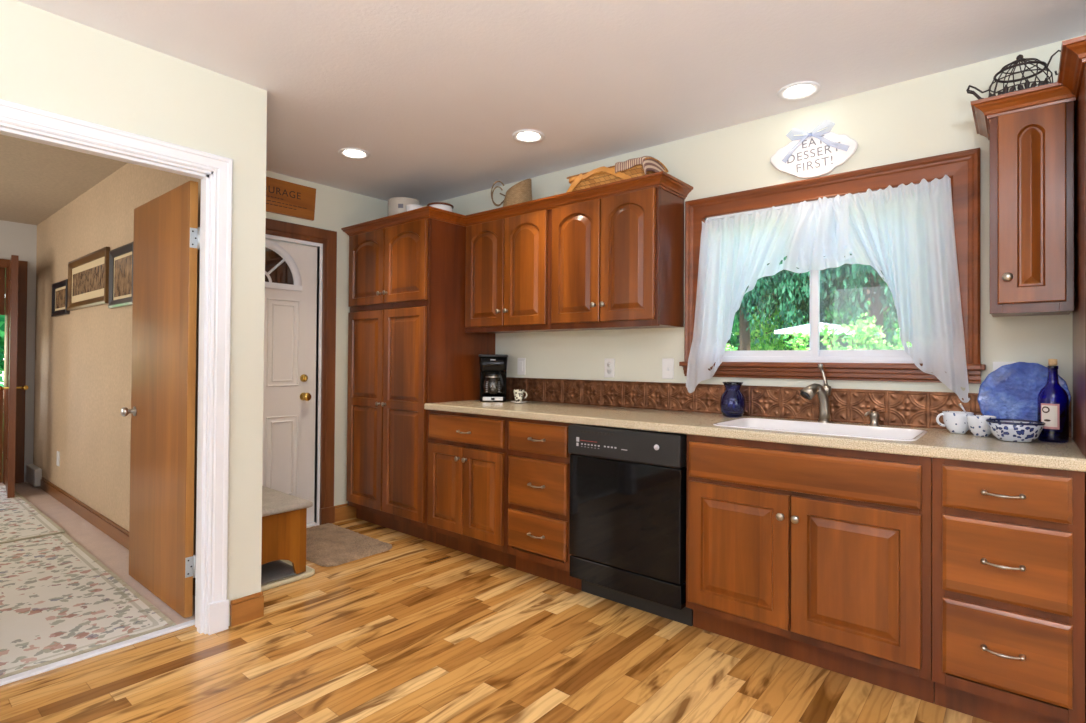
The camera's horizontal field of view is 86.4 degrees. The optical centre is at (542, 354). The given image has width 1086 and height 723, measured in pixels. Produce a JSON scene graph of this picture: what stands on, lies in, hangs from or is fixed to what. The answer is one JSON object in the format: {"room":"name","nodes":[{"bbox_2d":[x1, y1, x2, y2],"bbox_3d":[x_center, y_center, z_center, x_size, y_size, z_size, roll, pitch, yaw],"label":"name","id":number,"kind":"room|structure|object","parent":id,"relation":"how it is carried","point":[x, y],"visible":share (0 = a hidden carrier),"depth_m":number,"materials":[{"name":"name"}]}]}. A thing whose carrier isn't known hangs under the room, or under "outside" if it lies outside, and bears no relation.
{"room":"kitchen","nodes":[
{"label":"kitchen","id":0,"kind":"room"},
{"bbox_2d":[0,220,36,481],"bbox_3d":[-5.739,-0.016,4.532,0.120,2.466,2.650,0,-1,40],"label":"wall","id":1,"kind":"structure","parent":0,"point":[20,239],"depth_m":5.48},
{"bbox_2d":[0,267,5,482],"bbox_3d":[-5.320,0.176,5.156,0.025,2.060,0.750,0,-1,40],"label":"trim","id":2,"kind":"structure","parent":1,"relation":"attached to","point":[2,270],"depth_m":5.42,"materials":[{"name":"brown wood"}]},
{"bbox_2d":[0,259,27,483],"bbox_3d":[-5.236,0.161,5.122,0.138,2.090,0.965,0,-1,40],"label":"trim","id":3,"kind":"structure","parent":1,"relation":"attached to","point":[4,263],"depth_m":5.42,"materials":[{"name":"brown wood"}]},
{"bbox_2d":[0,255,28,497],"bbox_3d":[-4.682,0.185,5.036,0.800,2.010,0.205,0,-1,40],"label":"door","id":4,"kind":"structure","parent":1,"relation":"in","point":[11,387],"depth_m":4.78,"materials":[{"name":"brown wood"}]},
{"bbox_2d":[33,163,200,554],"bbox_3d":[-3.186,-0.001,4.162,4.577,2.466,0.048,0,-1,40],"label":"wall","id":5,"kind":"structure","parent":0,"point":[83,378],"depth_m":4.24,"materials":[{"name":"beige paint"}]},
{"bbox_2d":[26,464,41,486],"bbox_3d":[-4.699,1.115,5.335,0.390,0.155,0.053,0,-1,40],"label":"baseboard heater","id":6,"kind":"object","parent":5,"relation":"attached to","point":[33,473],"visible":0.94,"depth_m":5.24,"materials":[{"name":"grey metal"}]},
{"bbox_2d":[56,451,59,465],"bbox_3d":[-4.055,0.873,4.834,0.080,0.120,0.008,0,-1,40],"label":"wall outlet","id":7,"kind":"object","parent":5,"relation":"attached to","point":[58,452],"visible":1,"depth_m":4.81,"materials":[{"name":"white plastic"}]},
{"bbox_2d":[51,279,69,316],"bbox_3d":[-4.013,-0.463,4.807,0.520,0.280,0.028,0,-1,40],"label":"framed picture","id":8,"kind":"object","parent":5,"relation":"attached to","point":[59,289],"visible":0.89,"depth_m":4.82},
{"bbox_2d":[55,288,65,308],"bbox_3d":[-4.011,-0.463,4.810,0.390,0.150,0.002,0,-1,40],"label":"print","id":9,"kind":"object","parent":8,"relation":"attached to","point":[60,293],"depth_m":4.82},
{"bbox_2d":[67,247,109,310],"bbox_3d":[-3.375,-0.540,4.277,1.060,0.385,0.028,0,-1,40],"label":"framed picture","id":10,"kind":"object","parent":5,"relation":"attached to","point":[88,275],"visible":0.97,"depth_m":4.24},
{"bbox_2d":[72,264,103,295],"bbox_3d":[-3.373,-0.543,4.280,0.890,0.170,0.002,0,-1,40],"label":"print","id":11,"kind":"object","parent":10,"relation":"attached to","point":[89,280],"depth_m":4.26},
{"bbox_2d":[40,477,195,595],"bbox_3d":[-3.038,1.159,3.977,3.840,0.105,0.018,0,-1,40],"label":"baseboard","id":12,"kind":"structure","parent":5,"relation":"attached to","point":[110,528],"depth_m":4.14,"materials":[{"name":"brown wood"}]},
{"bbox_2d":[108,241,133,308],"bbox_3d":[-2.707,-0.501,3.720,0.520,0.385,0.028,0,-1,40],"label":"framed picture","id":13,"kind":"object","parent":5,"relation":"attached to","point":[120,258],"visible":0.84,"depth_m":3.74},
{"bbox_2d":[114,255,131,296],"bbox_3d":[-2.704,-0.501,3.723,0.380,0.245,0.002,0,-1,40],"label":"print","id":14,"kind":"object","parent":13,"relation":"attached to","point":[122,263],"depth_m":3.72},
{"bbox_2d":[0,0,266,625],"bbox_3d":[-2.539,-0.024,1.284,0.100,2.466,3.752,0,-1,40],"label":"wall","id":15,"kind":"structure","parent":0,"point":[50,62],"depth_m":2.50,"materials":[{"name":"beige paint"}]},
{"bbox_2d":[0,619,194,685],"bbox_3d":[-1.826,1.198,2.284,0.038,0.013,1.032,0,-1,40],"label":"trim","id":16,"kind":"structure","parent":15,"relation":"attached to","point":[42,669],"depth_m":2.30,"materials":[{"name":"white paint"}]},
{"bbox_2d":[0,122,212,633],"bbox_3d":[-1.751,0.199,2.237,0.116,2.012,0.832,0,-1,40],"label":"trim","id":17,"kind":"structure","parent":15,"relation":"attached to","point":[206,209],"depth_m":2.51,"materials":[{"name":"white paint"}]},
{"bbox_2d":[0,99,232,634],"bbox_3d":[-1.697,0.166,2.194,0.030,2.078,0.968,0,-1,40],"label":"trim","id":18,"kind":"structure","parent":15,"relation":"attached to","point":[12,113],"depth_m":2.52,"materials":[{"name":"white paint"}]},
{"bbox_2d":[121,181,199,617],"bbox_3d":[-1.883,0.201,2.866,0.882,1.982,0.156,0,-1,40],"label":"door","id":19,"kind":"structure","parent":15,"relation":"in","point":[162,560],"depth_m":2.80,"materials":[{"name":"brown wood"}]},
{"bbox_2d":[230,592,263,626],"bbox_3d":[-1.345,1.155,2.627,0.017,0.112,0.142,0,-1,40],"label":"baseboard","id":20,"kind":"structure","parent":15,"relation":"attached to","point":[250,607],"depth_m":2.62,"materials":[{"name":"brown wood"}]},
{"bbox_2d":[266,171,387,522],"bbox_3d":[-1.682,0.011,4.148,0.120,2.466,1.748,0,-1,40],"label":"wall","id":21,"kind":"structure","parent":0,"point":[336,209],"depth_m":4.28,"materials":[{"name":"beige paint"}]},
{"bbox_2d":[262,239,316,522],"bbox_3d":[-1.879,0.208,3.829,0.114,1.974,0.810,0,-1,40],"label":"door","id":22,"kind":"structure","parent":21,"relation":"in","point":[290,308],"depth_m":4.00,"materials":[{"name":"white paint"}]},
{"bbox_2d":[266,176,315,220],"bbox_3d":[-1.860,-1.067,3.823,0.022,0.228,0.752,0,-1,40],"label":"wooden sign","id":23,"kind":"object","parent":21,"relation":"attached to","point":[286,198],"visible":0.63,"depth_m":3.96,"materials":[{"name":"brown wood"}]},
{"bbox_2d":[265,234,322,527],"bbox_3d":[-1.911,0.207,3.858,0.140,2.025,0.862,0,-1,40],"label":"trim","id":24,"kind":"structure","parent":21,"relation":"attached to","point":[319,246],"depth_m":4.14,"materials":[{"name":"white paint"}]},
{"bbox_2d":[265,218,336,524],"bbox_3d":[-1.866,0.157,3.810,0.030,2.124,1.088,0,-1,40],"label":"trim","id":25,"kind":"structure","parent":21,"relation":"attached to","point":[328,238],"depth_m":4.17,"materials":[{"name":"brown wood"}]},
{"bbox_2d":[335,503,355,521],"bbox_3d":[-1.464,1.169,4.303,0.016,0.115,0.202,0,-1,40],"label":"baseboard","id":26,"kind":"structure","parent":21,"relation":"attached to","point":[343,511],"depth_m":4.28,"materials":[{"name":"brown wood"}]},
{"bbox_2d":[0,482,991,722],"bbox_3d":[-1.581,1.226,1.538,10.400,0.066,5.600,0,-1,40],"label":"floor","id":27,"kind":"structure","parent":0,"point":[417,630],"depth_m":2.25,"materials":[{"name":"brown wood"}]},
{"bbox_2d":[0,485,64,543],"bbox_3d":[-4.415,1.181,4.097,2.170,0.009,1.205,0,-1,40],"label":"floral rug","id":28,"kind":"object","parent":27,"relation":"on","point":[20,519],"visible":0.95,"depth_m":4.09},
{"bbox_2d":[0,533,175,678],"bbox_3d":[-2.831,1.191,2.778,2.134,0.009,1.205,0,-1,40],"label":"floral rug","id":29,"kind":"object","parent":27,"relation":"on","point":[58,601],"visible":0.98,"depth_m":2.72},
{"bbox_2d":[261,560,314,591],"bbox_3d":[-1.647,1.201,3.249,0.710,0.027,0.427,0,-1,40],"label":"tray","id":30,"kind":"object","parent":27,"relation":"on","point":[277,573],"visible":0.27,"depth_m":3.15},
{"bbox_2d":[261,486,312,573],"bbox_3d":[-1.627,1.003,3.228,0.608,0.389,0.402,0,-1,40],"label":"step stool","id":31,"kind":"object","parent":30,"relation":"on","point":[284,515],"visible":0.41,"depth_m":3.12,"materials":[{"name":"brown wood"}]},
{"bbox_2d":[306,523,391,566],"bbox_3d":[-1.380,1.209,3.718,0.796,0.021,0.484,0,-1,40],"label":"mat","id":32,"kind":"object","parent":27,"relation":"on","point":[328,544],"visible":0.77,"depth_m":3.63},
{"bbox_2d":[341,206,494,542],"bbox_3d":[-0.910,0.150,4.207,1.026,2.160,0.662,0,-1,40],"label":"pantry cabinet","id":33,"kind":"object","parent":27,"relation":"on","point":[409,346],"visible":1,"depth_m":3.90,"materials":[{"name":"brown wood"}]},
{"bbox_2d":[388,197,419,215],"bbox_3d":[-1.000,-1.005,4.161,0.230,0.193,0.230,0,-1,40],"label":"crock","id":34,"kind":"object","parent":33,"relation":"on","point":[396,205],"visible":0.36,"depth_m":4.05,"materials":[{"name":"beige ceramic"}]},
{"bbox_2d":[406,204,422,210],"bbox_3d":[-0.886,-0.964,3.988,0.120,0.110,0.120,0,-1,40],"label":"bowl","id":35,"kind":"object","parent":33,"relation":"on","point":[409,207],"visible":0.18,"depth_m":3.94,"materials":[{"name":"white ceramic"}]},
{"bbox_2d":[427,202,453,211],"bbox_3d":[-0.717,-0.973,4.029,0.186,0.131,0.186,0,-1,40],"label":"bowl","id":36,"kind":"object","parent":33,"relation":"on","point":[441,205],"visible":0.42,"depth_m":3.95,"materials":[{"name":"white ceramic"}]},
{"bbox_2d":[427,410,515,568],"bbox_3d":[-0.291,0.794,3.683,0.699,0.872,0.660,0,-1,40],"label":"base cabinet","id":37,"kind":"object","parent":27,"relation":"on","point":[467,496],"visible":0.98,"depth_m":3.42,"materials":[{"name":"brown wood"}]},
{"bbox_2d":[424,399,1085,471],"bbox_3d":[0.630,0.336,2.938,3.072,0.040,0.638,0,-1,40],"label":"countertop","id":38,"kind":"structure","parent":37,"relation":"on","point":[936,443],"depth_m":2.32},
{"bbox_2d":[479,354,507,401],"bbox_3d":[-0.337,0.159,3.932,0.198,0.315,0.194,0,-1,-3],"label":"coffee maker","id":39,"kind":"object","parent":38,"relation":"on","point":[493,367],"visible":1,"depth_m":3.85,"materials":[{"name":"plastic"}]},
{"bbox_2d":[720,382,744,416],"bbox_3d":[0.967,0.230,2.947,0.123,0.175,0.123,0,-1,40],"label":"vase","id":40,"kind":"object","parent":38,"relation":"on","point":[732,401],"visible":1,"depth_m":2.90,"materials":[{"name":"blue glass"}]},
{"bbox_2d":[800,364,831,422],"bbox_3d":[1.262,0.180,2.672,0.156,0.275,0.068,1,-1,-18],"label":"faucet","id":41,"kind":"object","parent":38,"relation":"on","point":[824,391],"visible":0.98,"depth_m":2.66,"materials":[{"name":"silver metal"}]},
{"bbox_2d":[713,418,926,440],"bbox_3d":[1.163,0.408,2.468,0.768,0.194,0.438,0,-1,40],"label":"sink","id":42,"kind":"object","parent":38,"relation":"in","point":[874,432],"visible":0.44,"depth_m":2.58,"materials":[{"name":"white ceramic"}]},
{"bbox_2d":[865,410,880,426],"bbox_3d":[1.454,0.282,2.545,0.072,0.071,0.048,1,-1,-38],"label":"soap dispenser","id":43,"kind":"object","parent":38,"relation":"on","point":[874,416],"visible":0.99,"depth_m":2.54,"materials":[{"name":"silver metal"}]},
{"bbox_2d":[936,411,973,433],"bbox_3d":[1.666,0.274,2.324,0.106,0.084,0.106,1,-1,-25],"label":"teacup","id":44,"kind":"object","parent":38,"relation":"on","point":[954,421],"visible":0.91,"depth_m":2.30,"materials":[{"name":"white ceramic"}]},
{"bbox_2d":[966,415,995,436],"bbox_3d":[1.696,0.277,2.237,0.094,0.077,0.094,0,-1,40],"label":"teacup","id":45,"kind":"object","parent":38,"relation":"on","point":[977,424],"visible":0.77,"depth_m":2.21,"materials":[{"name":"white ceramic"}]},
{"bbox_2d":[986,419,1045,441],"bbox_3d":[1.721,0.279,2.108,0.169,0.072,0.169,0,-1,40],"label":"bowl","id":46,"kind":"object","parent":38,"relation":"on","point":[1012,430],"visible":1,"depth_m":2.06,"materials":[{"name":"white ceramic"}]},
{"bbox_2d":[1037,359,1068,442],"bbox_3d":[1.846,0.166,2.092,0.086,0.299,0.087,0,-1,40],"label":"bottle","id":47,"kind":"object","parent":38,"relation":"on","point":[1052,400],"visible":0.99,"depth_m":2.06,"materials":[{"name":"blue glass"}]},
{"bbox_3d":[-0.159,0.312,3.772,0.108,0.010,0.108,0,-1,40],"label":"saucer","id":48,"kind":"object","parent":38,"relation":"on","visible":0},
{"bbox_2d":[513,389,526,401],"bbox_3d":[-0.155,0.271,3.770,0.081,0.078,0.074,0,-1,40],"label":"mug","id":49,"kind":"object","parent":48,"relation":"on","point":[518,394],"visible":1,"depth_m":3.75,"materials":[{"name":"white ceramic"}]},
{"bbox_2d":[507,417,581,589],"bbox_3d":[0.155,0.793,3.311,0.459,0.872,0.660,0,-1,40],"label":"base cabinet","id":50,"kind":"object","parent":27,"relation":"on","point":[538,455],"visible":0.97,"depth_m":3.08,"materials":[{"name":"brown wood"}]},
{"bbox_2d":[568,424,692,625],"bbox_3d":[0.563,0.795,2.964,0.624,0.868,0.636,0,-1,40],"label":"dishwasher","id":51,"kind":"object","parent":27,"relation":"on","point":[627,504],"visible":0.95,"depth_m":2.71,"materials":[{"name":"black metal"}]},
{"bbox_2d":[686,434,934,703],"bbox_3d":[1.157,0.793,2.478,0.904,0.872,0.659,0,-1,40],"label":"base cabinet","id":52,"kind":"object","parent":27,"relation":"on","point":[821,557],"visible":0.94,"depth_m":2.20,"materials":[{"name":"brown wood"}]},
{"bbox_2d":[932,458,1084,722],"bbox_3d":[1.653,0.793,2.065,0.382,0.872,0.660,0,-1,40],"label":"base cabinet","id":53,"kind":"object","parent":27,"relation":"on","point":[1008,541],"visible":0.99,"depth_m":1.83,"materials":[{"name":"brown wood"}]},
{"bbox_2d":[1057,35,1085,722],"bbox_3d":[2.076,0.145,1.722,0.812,2.166,0.662,0,-1,40],"label":"tall cabinet","id":54,"kind":"object","parent":27,"relation":"on","point":[1072,65],"visible":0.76,"depth_m":1.86,"materials":[{"name":"brown wood"}]},
{"bbox_2d":[0,0,1085,224],"bbox_3d":[-1.517,-1.306,1.617,10.400,0.120,5.740,0,-1,40],"label":"ceiling","id":55,"kind":"structure","parent":0,"point":[436,93],"depth_m":2.46,"materials":[{"name":"paint"}]},
{"bbox_2d":[338,148,369,159],"bbox_3d":[-1.149,-1.216,3.521,0.184,0.016,0.184,0,-1,40],"label":"recessed light","id":56,"kind":"object","parent":55,"relation":"in","point":[351,153],"visible":1,"depth_m":3.50,"materials":[{"name":"white paint"}]},
{"bbox_2d":[512,129,544,142],"bbox_3d":[-0.082,-1.211,3.229,0.184,0.016,0.184,0,-1,40],"label":"recessed light","id":57,"kind":"object","parent":55,"relation":"in","point":[523,136],"visible":1,"depth_m":3.21,"materials":[{"name":"white paint"}]},
{"bbox_2d":[777,81,820,100],"bbox_3d":[1.180,-1.207,2.664,0.184,0.016,0.184,0,-1,40],"label":"recessed light","id":58,"kind":"object","parent":55,"relation":"in","point":[801,90],"visible":1,"depth_m":2.65,"materials":[{"name":"white paint"}]},
{"bbox_2d":[423,34,1085,437],"bbox_3d":[1.568,0.011,2.671,7.007,2.646,0.140,0,-1,40],"label":"wall","id":59,"kind":"structure","parent":0,"point":[929,115],"depth_m":2.77,"materials":[{"name":"beige paint"}]},
{"bbox_2d":[465,198,577,332],"bbox_3d":[-0.165,-0.537,3.799,0.750,0.782,0.352,0,-1,40],"label":"upper cabinet","id":60,"kind":"object","parent":59,"relation":"attached to","point":[508,257],"visible":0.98,"depth_m":3.66,"materials":[{"name":"brown wood"}]},
{"bbox_2d":[491,178,531,206],"bbox_3d":[-0.187,-1.025,3.791,0.248,0.239,0.210,0,-1,40],"label":"pitcher","id":61,"kind":"object","parent":60,"relation":"on","point":[521,192],"visible":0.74,"depth_m":3.71,"materials":[{"name":"ceramic"}]},
{"bbox_2d":[517,358,525,374],"bbox_3d":[-0.150,0.084,4.002,0.072,0.116,0.010,0,-1,40],"label":"light switch","id":62,"kind":"object","parent":59,"relation":"attached to","point":[521,362],"visible":1,"depth_m":4.00,"materials":[{"name":"white plastic"}]},
{"bbox_2d":[604,358,614,377],"bbox_3d":[0.406,0.084,3.539,0.072,0.116,0.009,0,-1,40],"label":"wall outlet","id":63,"kind":"object","parent":59,"relation":"attached to","point":[609,363],"visible":1,"depth_m":3.54,"materials":[{"name":"white plastic"}]},
{"bbox_2d":[607,362,610,373],"bbox_3d":[0.405,0.084,3.538,0.032,0.072,0.002,0,-1,40],"label":"receptacle","id":64,"kind":"object","parent":63,"relation":"attached to","point":[608,363],"depth_m":3.54,"materials":[{"name":"white plastic"}]},
{"bbox_2d":[545,171,692,330],"bbox_3d":[0.421,-0.537,3.312,0.774,0.782,0.352,0,-1,40],"label":"upper cabinet","id":65,"kind":"object","parent":59,"relation":"attached to","point":[617,248],"visible":1,"depth_m":3.17,"materials":[{"name":"brown wood"}]},
{"bbox_2d":[566,157,667,192],"bbox_3d":[0.416,-0.985,3.317,0.531,0.158,0.282,0,-1,40],"label":"basket","id":66,"kind":"object","parent":65,"relation":"on","point":[602,175],"visible":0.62,"depth_m":3.23,"materials":[{"name":"brown wicker"}]},
{"bbox_2d":[615,156,664,174],"bbox_3d":[0.552,-1.000,3.193,0.194,0.144,0.269,0,-1,40],"label":"cloth","id":67,"kind":"object","parent":66,"relation":"on","point":[648,164],"visible":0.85,"depth_m":3.10,"materials":[{"name":"fabric"}]},
{"bbox_2d":[662,358,673,378],"bbox_3d":[0.707,0.081,3.283,0.072,0.116,0.018,0,-1,40],"label":"light switch","id":68,"kind":"object","parent":59,"relation":"attached to","point":[667,363],"visible":1,"depth_m":3.28,"materials":[{"name":"white plastic"}]},
{"bbox_2d":[506,377,1071,437],"bbox_3d":[0.833,0.240,3.180,3.067,0.158,0.011,0,-1,40],"label":"backsplash","id":69,"kind":"structure","parent":59,"relation":"attached to","point":[920,409],"depth_m":2.94,"materials":[{"name":"orange metal"}]},
{"bbox_2d":[770,120,857,178],"bbox_3d":[1.296,-0.981,2.788,0.395,0.254,0.046,0,-1,40],"label":"wall sign","id":70,"kind":"object","parent":59,"relation":"attached to","point":[813,154],"visible":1,"depth_m":2.78,"materials":[{"name":"white ceramic"}]},
{"bbox_2d":[679,148,985,383],"bbox_3d":[1.331,-0.362,2.836,1.342,0.968,0.200,0,-1,40],"label":"window","id":71,"kind":"structure","parent":59,"relation":"in","point":[963,168],"depth_m":2.69,"materials":[{"name":"brown wood"}]},
{"bbox_2d":[993,362,1015,370],"bbox_3d":[1.859,0.088,2.330,0.072,0.116,0.010,0,-1,40],"label":"light switch","id":72,"kind":"object","parent":59,"relation":"attached to","point":[996,365],"visible":0.24,"depth_m":2.34,"materials":[{"name":"white plastic"}]},
{"bbox_2d":[970,82,1075,316],"bbox_3d":[1.794,-0.538,2.169,0.288,0.782,0.352,0,-1,40],"label":"upper cabinet","id":73,"kind":"object","parent":59,"relation":"attached to","point":[1030,131],"visible":0.98,"depth_m":2.04,"materials":[{"name":"brown wood"}]},
{"bbox_2d":[966,50,1060,99],"bbox_3d":[1.756,-1.013,2.155,0.243,0.216,0.198,0,-1,-2],"label":"teapot","id":74,"kind":"object","parent":73,"relation":"on","point":[1019,58],"visible":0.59,"depth_m":2.13,"materials":[{"name":"metal"}]},
{"label":"outside","id":75,"kind":"structure","parent":0,"visible":0},
{"bbox_2d":[0,276,5,460],"bbox_3d":[-7.549,-0.061,7.113,2.868,4.348,3.324,1,-1,-13],"label":"tree","id":76,"kind":"object","parent":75,"point":[2,317],"visible":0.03,"depth_m":7.19,"materials":[{"name":"green plant"}]},
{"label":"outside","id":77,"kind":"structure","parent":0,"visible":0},
{"bbox_3d":[5.311,2.348,16.538,37.000,0.100,25.700,0,-1,40],"label":"lawn","id":78,"kind":"structure","parent":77,"visible":0},
{"bbox_2d":[725,343,737,350],"bbox_3d":[1.783,0.996,6.514,1.004,2.361,1.116,0,-1,1],"label":"shrub","id":79,"kind":"object","parent":78,"relation":"on","point":[727,345],"visible":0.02,"depth_m":6.46,"materials":[{"name":"green plant"}]},
{"bbox_2d":[727,283,805,350],"bbox_3d":[2.545,-0.142,8.559,3.301,4.690,2.993,0,-1,-6],"label":"tree","id":80,"kind":"object","parent":78,"relation":"on","point":[766,331],"visible":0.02,"depth_m":7.85,"materials":[{"name":"green plant"}]},
{"bbox_2d":[727,256,833,350],"bbox_3d":[2.607,0.018,7.599,2.177,4.348,2.214,0,-1,10],"label":"tree","id":81,"kind":"object","parent":78,"relation":"on","point":[763,286],"visible":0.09,"depth_m":6.85,"materials":[{"name":"green plant"}]},
{"bbox_2d":[731,283,889,350],"bbox_3d":[4.389,-1.976,12.826,6.372,8.466,7.470,0,-1,43],"label":"tree","id":82,"kind":"object","parent":78,"relation":"on","point":[733,338],"visible":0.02,"depth_m":9.77,"materials":[{"name":"green plant"}]},
{"bbox_2d":[735,273,911,349],"bbox_3d":[5.340,-0.660,9.521,4.025,5.786,4.109,0,-1,40],"label":"tree","id":83,"kind":"object","parent":78,"relation":"on","point":[834,313],"visible":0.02,"depth_m":8.53,"materials":[{"name":"green plant"}]},
{"bbox_2d":[774,322,883,349],"bbox_3d":[3.151,0.927,6.355,0.890,2.510,0.950,0,-1,40],"label":"garden shed","id":84,"kind":"object","parent":78,"relation":"on","point":[788,331],"visible":0.19,"depth_m":6.09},
{"bbox_2d":[779,254,898,344],"bbox_3d":[3.798,-0.150,6.693,1.928,4.684,2.072,0,-1,40],"label":"tree","id":85,"kind":"object","parent":78,"relation":"on","point":[846,276],"visible":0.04,"depth_m":6.27,"materials":[{"name":"green plant"}]},
{"bbox_2d":[780,313,911,349],"bbox_3d":[2.757,0.913,4.981,1.280,2.512,0.946,0,-1,40],"label":"shrub","id":86,"kind":"object","parent":78,"relation":"on","point":[863,335],"visible":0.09,"depth_m":4.84,"materials":[{"name":"green plant"}]},
{"bbox_3d":[1.291,-0.691,2.788,1.098,0.038,0.008,0,-1,40],"label":"curtain rod","id":87,"kind":"object","parent":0,"visible":0},
{"bbox_2d":[686,194,852,392],"bbox_3d":[1.098,-0.266,2.888,0.808,0.953,0.093,0,-1,40],"label":"window curtain","id":88,"kind":"object","parent":87,"relation":"hanging from","point":[735,253],"visible":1,"depth_m":2.97,"materials":[{"name":"white fabric"}]},
{"bbox_2d":[794,175,969,402],"bbox_3d":[1.480,-0.278,2.581,0.692,0.952,0.078,0,-1,40],"label":"window curtain","id":89,"kind":"object","parent":87,"relation":"hanging from","point":[906,233],"visible":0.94,"depth_m":2.48,"materials":[{"name":"white fabric"}]},
{"bbox_3d":[1.854,0.267,2.227,0.106,0.099,0.133,0,-1,40],"label":"plate stand","id":90,"kind":"object","parent":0,"visible":0},
{"bbox_2d":[977,362,1070,420],"bbox_3d":[1.854,0.169,2.236,0.070,0.280,0.286,1,-1,-35],"label":"platter","id":91,"kind":"object","parent":90,"relation":"on","point":[1011,391],"visible":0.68,"depth_m":2.27,"materials":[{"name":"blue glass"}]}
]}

